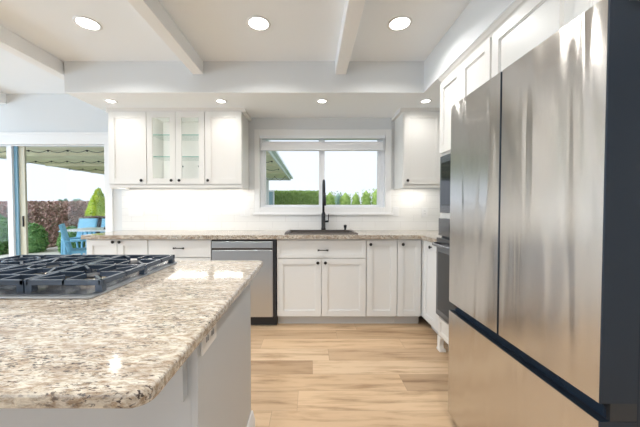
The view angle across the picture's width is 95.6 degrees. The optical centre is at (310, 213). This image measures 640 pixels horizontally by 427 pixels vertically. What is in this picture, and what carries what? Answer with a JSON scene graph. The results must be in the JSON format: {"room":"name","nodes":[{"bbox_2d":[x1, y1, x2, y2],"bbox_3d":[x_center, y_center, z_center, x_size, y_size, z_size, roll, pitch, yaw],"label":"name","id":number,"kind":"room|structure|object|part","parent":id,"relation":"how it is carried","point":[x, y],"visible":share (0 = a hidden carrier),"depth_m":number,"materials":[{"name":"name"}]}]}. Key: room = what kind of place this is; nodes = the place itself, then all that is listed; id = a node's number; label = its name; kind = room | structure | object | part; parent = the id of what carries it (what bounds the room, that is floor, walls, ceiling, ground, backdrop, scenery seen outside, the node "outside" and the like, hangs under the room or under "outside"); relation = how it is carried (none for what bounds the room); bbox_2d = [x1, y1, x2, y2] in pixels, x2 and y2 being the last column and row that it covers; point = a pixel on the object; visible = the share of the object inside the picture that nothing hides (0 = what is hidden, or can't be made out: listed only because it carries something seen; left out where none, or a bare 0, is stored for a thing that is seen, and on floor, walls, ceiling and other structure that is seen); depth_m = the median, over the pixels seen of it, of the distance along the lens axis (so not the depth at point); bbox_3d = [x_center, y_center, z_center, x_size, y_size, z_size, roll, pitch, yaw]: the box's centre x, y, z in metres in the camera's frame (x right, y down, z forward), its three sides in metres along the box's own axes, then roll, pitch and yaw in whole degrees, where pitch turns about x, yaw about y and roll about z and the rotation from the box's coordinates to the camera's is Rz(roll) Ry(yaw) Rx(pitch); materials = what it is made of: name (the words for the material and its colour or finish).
{"room":"kitchen","nodes":[
{"label":"kitchen","id":0,"kind":"room"},
{"bbox_2d":[0,94,440,230],"bbox_3d":[-1.933,-0.153,3.512,7.535,2.525,0.130,0,1,0],"label":"wall","id":1,"kind":"structure","parent":0,"point":[188,209],"depth_m":3.45,"materials":[{"name":"white paint"}]},
{"bbox_2d":[0,92,6,103],"bbox_3d":[-3.650,-1.273,-0.099,0.100,0.120,7.060,0,1,0],"label":"trim","id":2,"kind":"structure","parent":1,"relation":"attached to","point":[3,100],"depth_m":3.40,"materials":[{"name":"paint"}]},
{"bbox_2d":[0,25,63,79],"bbox_3d":[-2.326,-1.273,-0.099,0.098,0.120,7.060,0,1,0],"label":"ceiling beam","id":3,"kind":"structure","parent":1,"relation":"attached to","point":[11,42],"depth_m":2.36,"materials":[{"name":"paint"}]},
{"bbox_2d":[0,145,103,256],"bbox_3d":[-3.572,0.144,3.522,2.255,1.930,0.085,0,1,0],"label":"door","id":4,"kind":"structure","parent":1,"relation":"in","point":[16,154],"depth_m":3.50,"materials":[{"name":"plastic"}]},
{"bbox_3d":[-3.500,0.130,3.536,0.070,1.878,0.025,0,1,0],"label":"screen frame","id":5,"kind":"part","parent":4,"relation":"part of","materials":[{"name":"beige metal"}]},
{"bbox_2d":[0,132,112,231],"bbox_3d":[-3.590,0.076,3.450,2.480,2.070,0.026,0,1,0],"label":"trim","id":6,"kind":"structure","parent":1,"relation":"attached to","point":[5,137],"depth_m":3.42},
{"bbox_2d":[108,112,147,184],"bbox_3d":[-1.960,-0.702,3.245,0.406,0.775,0.355,0,1,0],"label":"upper cabinet","id":7,"kind":"object","parent":1,"relation":"attached to","point":[127,131],"visible":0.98,"depth_m":3.10,"materials":[{"name":"paint"}]},
{"bbox_2d":[146,112,205,184],"bbox_3d":[-1.446,-0.702,3.245,0.620,0.775,0.355,0,1,0],"label":"display cabinet","id":8,"kind":"object","parent":1,"relation":"attached to","point":[175,140],"visible":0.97,"depth_m":3.10,"materials":[{"name":"paint"}]},
{"bbox_3d":[-1.601,-0.699,3.105,0.305,0.767,0.020,0,1,0],"label":"door","id":9,"kind":"part","parent":8,"relation":"part of","materials":[{"name":"paint"}]},
{"bbox_2d":[110,185,248,189],"bbox_3d":[-1.450,-0.297,3.280,1.427,0.037,0.328,0,1,0],"label":"trim","id":10,"kind":"structure","parent":8,"relation":"attached to","point":[127,187],"depth_m":3.12,"materials":[{"name":"paint"}]},
{"bbox_3d":[-1.292,-0.699,3.105,0.305,0.767,0.020,0,1,0],"label":"door","id":11,"kind":"part","parent":8,"relation":"part of","materials":[{"name":"paint"}]},
{"bbox_2d":[106,108,251,120],"bbox_3d":[-1.448,-1.108,3.253,1.497,0.040,0.364,0,1,0],"label":"trim","id":12,"kind":"structure","parent":1,"relation":"attached to","point":[243,110],"depth_m":3.09,"materials":[{"name":"paint"}]},
{"bbox_2d":[205,112,248,186],"bbox_3d":[-0.935,-0.702,3.245,0.398,0.775,0.355,0,1,0],"label":"upper cabinet","id":13,"kind":"object","parent":1,"relation":"attached to","point":[226,133],"visible":0.98,"depth_m":3.10,"materials":[{"name":"paint"}]},
{"bbox_2d":[240,207,249,215],"bbox_3d":[-0.785,-0.024,3.446,0.118,0.116,0.008,0,1,0],"label":"light switch","id":14,"kind":"object","parent":1,"relation":"attached to","point":[244,211],"visible":1,"depth_m":3.44,"materials":[{"name":"plastic"}]},
{"bbox_2d":[260,139,383,206],"bbox_3d":[0.135,-0.499,3.514,1.484,0.847,0.070,0,1,0],"label":"window","id":15,"kind":"structure","parent":1,"relation":"in","point":[380,154],"depth_m":3.49,"materials":[{"name":"plastic"}]},
{"bbox_3d":[-0.225,-0.499,3.508,0.680,0.787,0.033,0,1,0],"label":"sash","id":16,"kind":"part","parent":15,"relation":"part of","materials":[{"name":"glass"}]},
{"bbox_2d":[260,135,384,150],"bbox_3d":[0.135,-0.830,3.436,1.470,0.175,0.056,0,1,0],"label":"window shade","id":17,"kind":"object","parent":15,"relation":"attached to","point":[264,145],"visible":1,"depth_m":3.42,"materials":[{"name":"fabric"}]},
{"bbox_3d":[0.135,-0.796,3.438,1.440,0.105,0.050,0,1,0],"label":"rail","id":18,"kind":"part","parent":17,"relation":"part of","materials":[{"name":"plastic"}]},
{"bbox_3d":[0.818,-0.499,3.508,0.035,0.787,0.033,0,1,0],"label":"sash","id":19,"kind":"part","parent":15,"relation":"part of","materials":[{"name":"plastic"}]},
{"bbox_2d":[253,129,392,214],"bbox_3d":[0.140,-0.487,3.434,1.660,1.010,0.032,0,1,0],"label":"trim","id":20,"kind":"structure","parent":1,"relation":"attached to","point":[386,210],"depth_m":3.43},
{"bbox_2d":[392,207,398,215],"bbox_3d":[1.005,-0.024,3.446,0.072,0.116,0.008,0,1,0],"label":"light switch","id":21,"kind":"object","parent":1,"relation":"attached to","point":[395,211],"visible":1,"depth_m":3.44,"materials":[{"name":"plastic"}]},
{"bbox_2d":[394,112,440,186],"bbox_3d":[1.194,-0.702,3.245,0.418,0.775,0.355,0,1,0],"label":"upper cabinet","id":22,"kind":"object","parent":1,"relation":"attached to","point":[417,156],"visible":0.99,"depth_m":3.10,"materials":[{"name":"paint"}]},
{"bbox_2d":[391,108,439,120],"bbox_3d":[1.195,-1.108,3.253,0.490,0.040,0.364,0,1,0],"label":"trim","id":23,"kind":"structure","parent":22,"relation":"attached to","point":[400,111],"depth_m":3.09,"materials":[{"name":"paint"}]},
{"bbox_2d":[394,185,439,189],"bbox_3d":[1.343,-0.297,3.280,0.715,0.037,0.328,0,1,0],"label":"trim","id":24,"kind":"structure","parent":22,"relation":"attached to","point":[399,186],"depth_m":3.12,"materials":[{"name":"paint"}]},
{"bbox_2d":[421,207,427,216],"bbox_3d":[1.350,-0.014,3.446,0.072,0.116,0.009,0,1,0],"label":"outlet","id":25,"kind":"object","parent":1,"relation":"attached to","point":[424,213],"visible":1,"depth_m":3.44,"materials":[{"name":"plastic"}]},
{"bbox_2d":[0,0,470,93],"bbox_3d":[-1.933,-1.383,-0.092,7.535,0.100,7.280,0,1,0],"label":"ceiling","id":26,"kind":"structure","parent":0,"point":[217,30],"depth_m":2.23,"materials":[{"name":"paint"}]},
{"bbox_2d":[72,16,101,30],"bbox_3d":[-1.624,-1.380,2.109,0.174,0.008,0.174,0,1,0],"label":"recessed light","id":27,"kind":"object","parent":26,"relation":"in","point":[87,23],"visible":1,"depth_m":2.11,"materials":[{"name":"white"}]},
{"bbox_2d":[127,0,202,73],"bbox_3d":[-1.035,-1.264,-0.484,0.096,0.120,6.290,0,1,0],"label":"ceiling beam","id":28,"kind":"structure","parent":26,"relation":"attached to","point":[152,12],"depth_m":2.06,"materials":[{"name":"paint"}]},
{"bbox_2d":[246,16,270,30],"bbox_3d":[-0.381,-1.380,2.109,0.174,0.008,0.174,0,1,0],"label":"recessed light","id":29,"kind":"object","parent":26,"relation":"in","point":[258,23],"visible":1,"depth_m":2.11,"materials":[{"name":"white"}]},
{"bbox_2d":[335,0,365,73],"bbox_3d":[0.272,-1.264,-0.484,0.100,0.120,6.290,0,1,0],"label":"beam","id":30,"kind":"structure","parent":26,"relation":"attached to","point":[353,9],"depth_m":2.04,"materials":[{"name":"paint"}]},
{"bbox_2d":[387,16,411,30],"bbox_3d":[0.645,-1.380,2.109,0.174,0.008,0.174,0,1,0],"label":"recessed light","id":31,"kind":"object","parent":26,"relation":"in","point":[399,23],"visible":1,"depth_m":2.11,"materials":[{"name":"white"}]},
{"bbox_2d":[64,0,515,117],"bbox_3d":[-0.265,-1.191,-0.097,4.000,0.284,7.060,0,1,0],"label":"ceiling","id":32,"kind":"structure","parent":0,"point":[79,76],"depth_m":2.66,"materials":[{"name":"paint"}]},
{"bbox_2d":[104,99,117,102],"bbox_3d":[-1.984,-1.113,2.875,0.114,0.008,0.114,0,1,0],"label":"recessed light","id":33,"kind":"object","parent":32,"relation":"in","point":[106,100],"visible":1,"depth_m":2.86,"materials":[{"name":"white"}]},
{"bbox_2d":[215,99,226,102],"bbox_3d":[-0.891,-1.113,2.875,0.114,0.008,0.114,0,1,0],"label":"recessed light","id":34,"kind":"object","parent":32,"relation":"in","point":[216,100],"visible":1,"depth_m":2.87,"materials":[{"name":"white plastic"}]},
{"bbox_2d":[316,99,327,102],"bbox_3d":[0.110,-1.113,2.875,0.114,0.008,0.114,0,1,0],"label":"recessed light","id":35,"kind":"object","parent":32,"relation":"in","point":[318,100],"visible":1,"depth_m":2.87,"materials":[{"name":"white"}]},
{"bbox_2d":[420,99,431,102],"bbox_3d":[1.137,-1.113,2.875,0.114,0.008,0.114,0,1,0],"label":"recessed light","id":36,"kind":"object","parent":32,"relation":"in","point":[423,100],"visible":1,"depth_m":2.87,"materials":[{"name":"white plastic"}]},
{"bbox_2d":[251,316,457,426],"bbox_3d":[-1.933,1.241,-0.032,7.535,0.100,7.280,0,1,0],"label":"floor","id":37,"kind":"structure","parent":0,"point":[303,374],"depth_m":2.04,"materials":[{"name":"brown wood"}]},
{"bbox_2d":[86,239,148,259],"bbox_3d":[-1.912,0.682,3.148,0.608,0.872,0.617,0,1,0],"label":"base cabinet","id":38,"kind":"object","parent":37,"relation":"on","point":[94,246],"visible":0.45,"depth_m":2.86,"materials":[{"name":"paint"}]},
{"bbox_3d":[-2.063,0.636,2.875,0.299,0.756,0.020,0,1,0],"label":"door","id":39,"kind":"part","parent":38,"relation":"part of","materials":[{"name":"paint"}]},
{"bbox_3d":[-1.761,0.636,2.875,0.298,0.756,0.020,0,1,0],"label":"door","id":40,"kind":"part","parent":38,"relation":"part of","materials":[{"name":"paint"}]},
{"bbox_2d":[81,230,439,241],"bbox_3d":[-0.253,0.229,2.935,3.975,0.040,1.042,0,1,0],"label":"countertop","id":41,"kind":"structure","parent":38,"relation":"on","point":[427,235],"depth_m":2.82,"materials":[{"name":"stone"}]},
{"bbox_2d":[284,230,357,233],"bbox_3d":[0.105,0.298,3.165,0.750,0.208,0.445,0,1,0],"label":"sink","id":42,"kind":"object","parent":41,"relation":"in","point":[287,231],"visible":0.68,"depth_m":3.34,"materials":[{"name":"metal"}]},
{"bbox_2d":[289,231,351,232],"bbox_3d":[0.105,0.303,3.165,0.682,0.198,0.377,0,1,0],"label":"basin","id":43,"kind":"object","parent":42,"relation":"in","point":[289,231],"depth_m":3.34,"materials":[{"name":"black metal"}]},
{"bbox_2d":[321,179,328,229],"bbox_3d":[0.145,-0.093,3.294,0.260,0.588,0.243,0,1,0],"label":"faucet","id":44,"kind":"object","parent":41,"relation":"on","point":[323,221],"visible":0.95,"depth_m":3.37,"materials":[{"name":"black metal"}]},
{"bbox_3d":[0.145,-0.198,3.286,0.027,0.378,0.216,0,1,0],"label":"spout","id":45,"kind":"part","parent":44,"relation":"part of","materials":[{"name":"black metal"}]},
{"bbox_2d":[0,282,254,426],"bbox_3d":[-1.089,0.722,1.093,1.621,0.886,0.705,0,1,0],"label":"kitchen island","id":46,"kind":"object","parent":37,"relation":"on","point":[212,389],"visible":0.41,"depth_m":0.79,"materials":[{"name":"paint"}]},
{"bbox_3d":[-1.107,0.730,0.776,1.585,0.886,0.018,0,1,0],"label":"panel","id":47,"kind":"part","parent":46,"relation":"part of","materials":[{"name":"paint"}]},
{"bbox_2d":[0,260,262,408],"bbox_3d":[-1.111,0.268,0.966,1.737,0.027,1.071,0,1,0],"label":"island countertop","id":48,"kind":"structure","parent":46,"relation":"on","point":[118,348],"depth_m":0.62,"materials":[{"name":"stone"}]},
{"bbox_2d":[0,255,176,298],"bbox_3d":[-1.035,0.227,1.147,0.761,0.046,0.567,0,1,0],"label":"gas cooktop","id":49,"kind":"object","parent":48,"relation":"in","point":[21,276],"visible":1,"depth_m":1.04,"materials":[{"name":"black metal"}]},
{"bbox_2d":[201,324,215,355],"bbox_3d":[-0.293,0.346,0.836,0.008,0.074,0.116,0,1,0],"label":"outlet","id":50,"kind":"object","parent":46,"relation":"attached to","point":[210,337],"visible":0.61,"depth_m":0.82,"materials":[{"name":"plastic"}]},
{"bbox_3d":[-0.306,0.722,1.099,0.018,0.886,0.665,0,1,0],"label":"panel","id":51,"kind":"part","parent":46,"relation":"part of","materials":[{"name":"paint"}]},
{"bbox_3d":[-0.288,1.077,1.113,0.018,0.175,0.677,0,1,0],"label":"baseboard","id":52,"kind":"part","parent":46,"relation":"part of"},
{"bbox_2d":[148,239,211,259],"bbox_3d":[-1.295,0.682,3.144,0.622,0.872,0.625,0,1,0],"label":"base cabinet","id":53,"kind":"object","parent":37,"relation":"on","point":[183,249],"visible":0.11,"depth_m":2.86,"materials":[{"name":"paint"}]},
{"bbox_3d":[-1.295,0.579,2.874,0.616,0.281,0.020,0,1,0],"label":"drawer","id":54,"kind":"part","parent":53,"relation":"part of","materials":[{"name":"paint"}]},
{"bbox_2d":[212,239,276,324],"bbox_3d":[-0.662,0.684,3.146,0.634,0.868,0.602,0,1,0],"label":"dishwasher","id":55,"kind":"object","parent":37,"relation":"on","point":[263,286],"visible":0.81,"depth_m":2.84,"materials":[{"name":"metal"}]},
{"bbox_3d":[-0.673,0.306,2.853,0.596,0.067,0.034,0,1,0],"label":"control panel","id":56,"kind":"part","parent":55,"relation":"part of","materials":[{"name":"silver metal"}]},
{"bbox_3d":[-0.673,0.348,2.856,0.588,0.015,0.014,0,1,0],"label":"pocket handle","id":57,"kind":"part","parent":55,"relation":"part of","materials":[{"name":"plastic"}]},
{"bbox_2d":[277,239,365,322],"bbox_3d":[0.104,0.682,3.144,0.884,0.872,0.625,0,1,0],"label":"base cabinet","id":58,"kind":"object","parent":37,"relation":"on","point":[319,280],"visible":0.98,"depth_m":2.87,"materials":[{"name":"paint"}]},
{"bbox_3d":[-0.116,0.732,2.877,0.436,0.575,0.020,0,1,0],"label":"door","id":59,"kind":"part","parent":58,"relation":"part of","materials":[{"name":"paint"}]},
{"bbox_3d":[0.104,0.349,2.869,0.876,0.178,0.020,0,1,0],"label":"drawer","id":60,"kind":"part","parent":58,"relation":"part of","materials":[{"name":"paint"}]},
{"bbox_3d":[0.324,0.732,2.877,0.436,0.575,0.020,0,1,0],"label":"door","id":61,"kind":"part","parent":58,"relation":"part of","materials":[{"name":"paint"}]},
{"bbox_2d":[364,239,396,322],"bbox_3d":[0.699,0.682,3.148,0.302,0.872,0.617,0,1,0],"label":"base cabinet","id":62,"kind":"object","parent":37,"relation":"on","point":[381,254],"visible":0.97,"depth_m":2.87,"materials":[{"name":"paint"}]},
{"bbox_2d":[394,239,423,322],"bbox_3d":[0.986,0.682,3.148,0.266,0.872,0.617,0,1,0],"label":"base cabinet","id":63,"kind":"object","parent":37,"relation":"on","point":[408,308],"depth_m":2.87,"materials":[{"name":"paint"}]},
{"bbox_3d":[1.109,0.635,2.906,0.020,0.767,0.118,0,1,0],"label":"corner filler","id":64,"kind":"part","parent":63,"relation":"part of","materials":[{"name":"white wood"}]},
{"bbox_2d":[423,240,447,343],"bbox_3d":[1.381,0.694,2.637,0.617,0.872,0.418,0,1,0],"label":"base cabinet","id":65,"kind":"object","parent":37,"relation":"on","point":[429,283],"visible":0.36,"depth_m":2.69,"materials":[{"name":"paint"}]},
{"bbox_3d":[1.110,0.644,2.690,0.020,0.759,0.292,0,1,0],"label":"door","id":66,"kind":"part","parent":65,"relation":"part of","materials":[{"name":"paint"}]},
{"bbox_3d":[1.110,0.649,2.486,0.020,0.759,0.110,0,1,0],"label":"door","id":67,"kind":"part","parent":65,"relation":"part of","materials":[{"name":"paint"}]},
{"bbox_2d":[436,37,491,351],"bbox_3d":[1.375,0.040,2.067,0.710,2.205,0.687,0,1,0],"label":"tall cabinet","id":68,"kind":"object","parent":37,"relation":"on","point":[475,71],"visible":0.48,"depth_m":2.13,"materials":[{"name":"paint"}]},
{"bbox_2d":[432,218,453,323],"bbox_3d":[1.296,0.442,2.074,0.659,0.790,0.659,0,1,0],"label":"wall oven","id":69,"kind":"object","parent":68,"relation":"in","point":[443,305],"visible":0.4,"depth_m":2.27,"materials":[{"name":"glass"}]},
{"bbox_3d":[1.002,0.252,2.070,0.072,0.022,0.645,0,1,0],"label":"handle","id":70,"kind":"part","parent":69,"relation":"part of","materials":[{"name":"metal"}]},
{"bbox_3d":[1.056,0.519,2.076,0.037,0.635,0.659,0,1,0],"label":"oven door","id":71,"kind":"part","parent":69,"relation":"part of","materials":[{"name":"metal"}]},
{"bbox_3d":[1.063,0.117,2.067,0.021,0.140,0.659,0,1,0],"label":"control panel","id":72,"kind":"part","parent":69,"relation":"part of","materials":[{"name":"metal"}]},
{"bbox_3d":[1.036,0.552,2.077,0.003,0.470,0.583,0,1,0],"label":"door glass","id":73,"kind":"part","parent":69,"relation":"part of","materials":[{"name":"black glass"}]},
{"bbox_3d":[1.065,0.934,2.085,0.020,0.148,0.639,0,1,0],"label":"drawer","id":74,"kind":"part","parent":68,"relation":"part of","materials":[{"name":"paint"}]},
{"bbox_2d":[440,153,450,212],"bbox_3d":[1.266,-0.228,2.059,0.518,0.455,0.637,0,1,0],"label":"microwave","id":75,"kind":"object","parent":68,"relation":"in","point":[445,161],"visible":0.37,"depth_m":2.27,"materials":[{"name":"glass"}]},
{"bbox_3d":[1.060,-0.232,2.129,0.027,0.340,0.423,0,1,0],"label":"door","id":76,"kind":"part","parent":75,"relation":"part of","materials":[{"name":"clear glass"}]},
{"bbox_3d":[1.085,-0.020,2.064,0.021,2.085,0.683,0,1,0],"label":"frame","id":77,"kind":"part","parent":68,"relation":"part of","materials":[{"name":"paint"}]},
{"bbox_3d":[1.065,-0.768,2.213,0.020,0.565,0.329,0,1,0],"label":"door","id":78,"kind":"part","parent":68,"relation":"part of","materials":[{"name":"paint"}]},
{"bbox_3d":[1.065,-0.761,1.880,0.020,0.565,0.330,0,1,0],"label":"door","id":79,"kind":"part","parent":68,"relation":"part of","materials":[{"name":"paint"}]},
{"bbox_2d":[448,0,639,426],"bbox_3d":[1.165,0.287,1.185,0.800,1.751,0.855,0,1,0],"label":"refrigerator","id":80,"kind":"object","parent":37,"relation":"on","point":[544,265],"visible":1,"depth_m":0.92,"materials":[{"name":"metal"}]},
{"bbox_3d":[0.815,-0.043,1.390,0.100,1.067,0.418,0,1,0],"label":"door","id":81,"kind":"part","parent":80,"relation":"part of","materials":[{"name":"silver metal"}]},
{"bbox_3d":[0.799,0.522,1.191,0.032,0.042,0.819,0,1,0],"label":"pocket handle","id":82,"kind":"part","parent":80,"relation":"part of","materials":[{"name":"metal"}]},
{"bbox_3d":[0.815,0.831,1.198,0.100,0.573,0.843,0,1,0],"label":"freezer drawer","id":83,"kind":"part","parent":80,"relation":"part of","materials":[{"name":"silver metal"}]},
{"bbox_3d":[0.815,-0.034,0.966,0.100,1.067,0.418,0,1,0],"label":"door","id":84,"kind":"part","parent":80,"relation":"part of","materials":[{"name":"silver metal"}]},
{"bbox_3d":[1.785,-0.071,-0.072,0.100,2.525,7.060,0,1,0],"label":"wall","id":85,"kind":"structure","parent":0,"visible":0},
{"bbox_2d":[491,0,600,77],"bbox_3d":[1.379,-0.830,1.181,0.702,0.425,1.040,0,1,0],"label":"upper cabinet","id":86,"kind":"object","parent":85,"relation":"attached to","point":[535,21],"visible":0.25,"depth_m":1.41,"materials":[{"name":"paint"}]},
{"bbox_2d":[438,0,528,82],"bbox_3d":[1.058,-1.068,1.508,0.032,0.040,1.745,0,1,0],"label":"trim","id":87,"kind":"structure","parent":86,"relation":"attached to","point":[517,4],"depth_m":1.76,"materials":[{"name":"paint"}]},
{"bbox_3d":[1.065,-0.832,1.463,0.020,0.405,0.464,0,1,0],"label":"door","id":88,"kind":"part","parent":86,"relation":"part of","materials":[{"name":"paint"}]},
{"bbox_3d":[1.085,-0.830,1.181,0.021,0.425,1.040,0,1,0],"label":"frame","id":89,"kind":"part","parent":86,"relation":"part of","materials":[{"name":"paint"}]},
{"bbox_3d":[1.065,-0.820,0.916,0.020,0.405,0.490,0,1,0],"label":"door","id":90,"kind":"part","parent":86,"relation":"part of","materials":[{"name":"paint"}]},
{"label":"outside","id":91,"kind":"structure","parent":0,"visible":0},
{"bbox_2d":[0,247,84,257],"bbox_3d":[-4.300,1.144,7.718,7.400,0.140,8.220,0,1,0],"label":"floor","id":92,"kind":"structure","parent":91,"point":[53,250],"depth_m":7.78,"materials":[{"name":"concrete"}]},
{"bbox_2d":[59,223,86,254],"bbox_3d":[-4.339,0.657,5.508,0.637,0.940,0.600,-1,2,-36],"label":"patio chair","id":93,"kind":"object","parent":92,"relation":"on","point":[62,227],"visible":0.39,"depth_m":5.25,"materials":[{"name":"blue wood"}]},
{"bbox_3d":[-4.531,0.449,5.364,0.164,0.518,0.480,-1,2,-36],"label":"backrest","id":94,"kind":"part","parent":93,"relation":"part of","materials":[{"name":"blue wood"}]},
{"bbox_3d":[-4.145,0.496,5.311,0.550,0.025,0.060,-1,2,-36],"label":"armrest","id":95,"kind":"part","parent":93,"relation":"part of","materials":[{"name":"blue wood"}]},
{"bbox_3d":[-4.296,0.699,5.540,0.490,0.050,0.500,-1,2,-36],"label":"seat","id":96,"kind":"part","parent":93,"relation":"part of","materials":[{"name":"blue wood"}]},
{"bbox_2d":[58,218,97,254],"bbox_3d":[-6.020,0.610,7.564,0.600,0.940,0.637,0,1,0],"label":"patio chair","id":97,"kind":"object","parent":92,"relation":"on","point":[83,222],"visible":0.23,"depth_m":7.78,"materials":[{"name":"blue wood"}]},
{"bbox_3d":[-6.020,0.393,7.796,0.480,0.518,0.165,0,1,0],"label":"backrest","id":98,"kind":"part","parent":97,"relation":"part of","materials":[{"name":"blue wood"}]},
{"bbox_2d":[59,227,104,254],"bbox_3d":[-4.450,0.720,6.468,1.600,0.765,0.840,0,1,0],"label":"patio table","id":99,"kind":"object","parent":92,"relation":"on","point":[90,230],"visible":0.17,"depth_m":6.08,"materials":[{"name":"blue wood"}]},
{"bbox_3d":[-5.180,0.744,6.109,0.060,0.734,0.060,0,1,0],"label":"leg","id":100,"kind":"part","parent":99,"relation":"part of","materials":[{"name":"blue wood"}]},
{"bbox_2d":[85,218,104,254],"bbox_3d":[-5.400,0.610,7.564,0.600,0.940,0.637,0,1,0],"label":"patio chair","id":101,"kind":"object","parent":92,"relation":"on","point":[103,219],"visible":0.03,"depth_m":7.79,"materials":[{"name":"blue wood"}]},
{"bbox_3d":[-5.400,0.393,7.796,0.480,0.518,0.165,0,1,0],"label":"backrest","id":102,"kind":"part","parent":101,"relation":"part of","materials":[{"name":"blue wood"}]},
{"bbox_2d":[96,217,104,232],"bbox_3d":[-6.220,0.591,8.516,0.640,0.930,0.640,0,1,0],"label":"planter","id":103,"kind":"object","parent":92,"relation":"on","point":[99,221],"visible":0.15,"depth_m":8.28,"materials":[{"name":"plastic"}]},
{"bbox_2d":[84,187,104,216],"bbox_3d":[-6.219,-0.331,8.499,0.708,0.884,0.705,0,1,0],"label":"conifer","id":104,"kind":"object","parent":103,"relation":"in","point":[96,205],"visible":0.83,"depth_m":8.33,"materials":[{"name":"green plant"}]},
{"bbox_2d":[0,140,292,204],"bbox_3d":[-4.180,-0.193,7.998,6.840,2.520,8.800,0,1,0],"label":"patio cover","id":105,"kind":"object","parent":92,"relation":"on","point":[274,156],"visible":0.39,"depth_m":7.41,"materials":[{"name":"paint"}]},
{"bbox_2d":[0,150,102,152],"bbox_3d":[-4.140,-1.245,5.873,6.376,0.091,0.053,0,1,0],"label":"string lights","id":106,"kind":"object","parent":105,"relation":"hanging from","point":[26,150],"visible":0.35,"depth_m":5.87,"materials":[{"name":"plastic"}]},
{"bbox_2d":[30,161,272,162],"bbox_3d":[-4.140,-1.277,7.273,6.376,0.091,0.053,0,1,0],"label":"string lights","id":107,"kind":"object","parent":105,"relation":"hanging from","point":[34,161],"visible":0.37,"depth_m":7.27,"materials":[{"name":"plastic"}]},
{"bbox_3d":[-1.830,-0.257,12.097,0.140,2.460,0.140,0,1,0],"label":"post","id":108,"kind":"part","parent":105,"relation":"part of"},
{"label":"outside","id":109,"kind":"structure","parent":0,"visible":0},
{"bbox_3d":[0.000,-0.009,61.846,120.000,0.170,116.340,0,1,0],"label":"lawn","id":110,"kind":"structure","parent":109,"visible":0},
{"bbox_2d":[0,214,8,254],"bbox_3d":[-8.860,0.561,8.021,1.047,1.232,0.887,0,1,0],"label":"bush","id":111,"kind":"object","parent":110,"relation":"on","point":[4,242],"visible":0.7,"depth_m":8.02,"materials":[{"name":"green plant"}]},
{"bbox_2d":[28,222,48,252],"bbox_3d":[-7.739,0.702,8.010,0.814,0.953,0.782,0,1,0],"label":"bush","id":112,"kind":"object","parent":110,"relation":"on","point":[38,237],"visible":0.47,"depth_m":7.93,"materials":[{"name":"green plant"}]},
{"bbox_2d":[0,200,104,247],"bbox_3d":[-10.002,0.337,9.597,7.705,1.596,1.066,0,1,0],"label":"hedge","id":113,"kind":"object","parent":110,"relation":"on","point":[49,214],"visible":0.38,"depth_m":9.17,"materials":[{"name":"brown plant"}]},
{"bbox_2d":[55,225,85,252],"bbox_3d":[-6.627,0.750,8.019,0.676,0.872,0.673,0,1,0],"label":"bush","id":114,"kind":"object","parent":110,"relation":"on","point":[71,234],"visible":0.2,"depth_m":7.86,"materials":[{"name":"green plant"}]},
{"bbox_2d":[269,190,273,204],"bbox_3d":[-2.040,0.019,12.529,0.920,2.030,0.050,0,1,0],"label":"privacy screen","id":115,"kind":"object","parent":110,"relation":"on","point":[271,192],"visible":0.12,"depth_m":12.50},
{"bbox_3d":[-1.835,-0.001,12.528,0.390,1.870,0.010,0,1,0],"label":"pane","id":116,"kind":"part","parent":115,"relation":"part of","materials":[{"name":"glass"}]},
{"bbox_2d":[274,190,318,204],"bbox_3d":[-1.588,-0.023,13.379,4.139,2.150,0.981,0,1,0],"label":"hedge","id":117,"kind":"object","parent":110,"relation":"on","point":[295,197],"visible":0.17,"depth_m":12.99,"materials":[{"name":"green plant"}]},
{"bbox_2d":[326,191,335,204],"bbox_3d":[0.877,-0.017,13.403,0.661,2.062,0.672,0,1,0],"label":"arborvitae","id":118,"kind":"object","parent":110,"relation":"on","point":[330,200],"visible":0.12,"depth_m":13.22,"materials":[{"name":"green plant"}]},
{"bbox_2d":[333,191,341,204],"bbox_3d":[1.391,-0.089,14.898,0.598,2.136,0.569,0,1,0],"label":"arborvitae","id":119,"kind":"object","parent":110,"relation":"on","point":[337,196],"visible":0.06,"depth_m":14.73,"materials":[{"name":"green plant"}]},
{"bbox_2d":[339,192,351,204],"bbox_3d":[1.589,0.002,13.402,0.728,2.022,0.730,0,1,0],"label":"arborvitae","id":120,"kind":"object","parent":110,"relation":"on","point":[345,199],"visible":0.12,"depth_m":13.21,"materials":[{"name":"green plant"}]},
{"bbox_2d":[351,192,360,204],"bbox_3d":[2.267,-0.072,14.802,0.722,2.107,0.706,0,1,0],"label":"arborvitae","id":121,"kind":"object","parent":110,"relation":"on","point":[356,200],"visible":0.1,"depth_m":14.66,"materials":[{"name":"green plant"}]},
{"bbox_2d":[361,188,370,204],"bbox_3d":[2.543,-0.071,13.393,0.579,2.170,0.591,0,1,0],"label":"arborvitae","id":122,"kind":"object","parent":110,"relation":"on","point":[366,197],"visible":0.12,"depth_m":13.25,"materials":[{"name":"green plant"}]},
{"bbox_2d":[371,188,376,204],"bbox_3d":[3.398,-0.187,14.788,0.786,2.338,0.801,0,1,0],"label":"arborvitae","id":123,"kind":"object","parent":110,"relation":"on","point":[374,198],"visible":0.09,"depth_m":14.62,"materials":[{"name":"green plant"}]}
]}

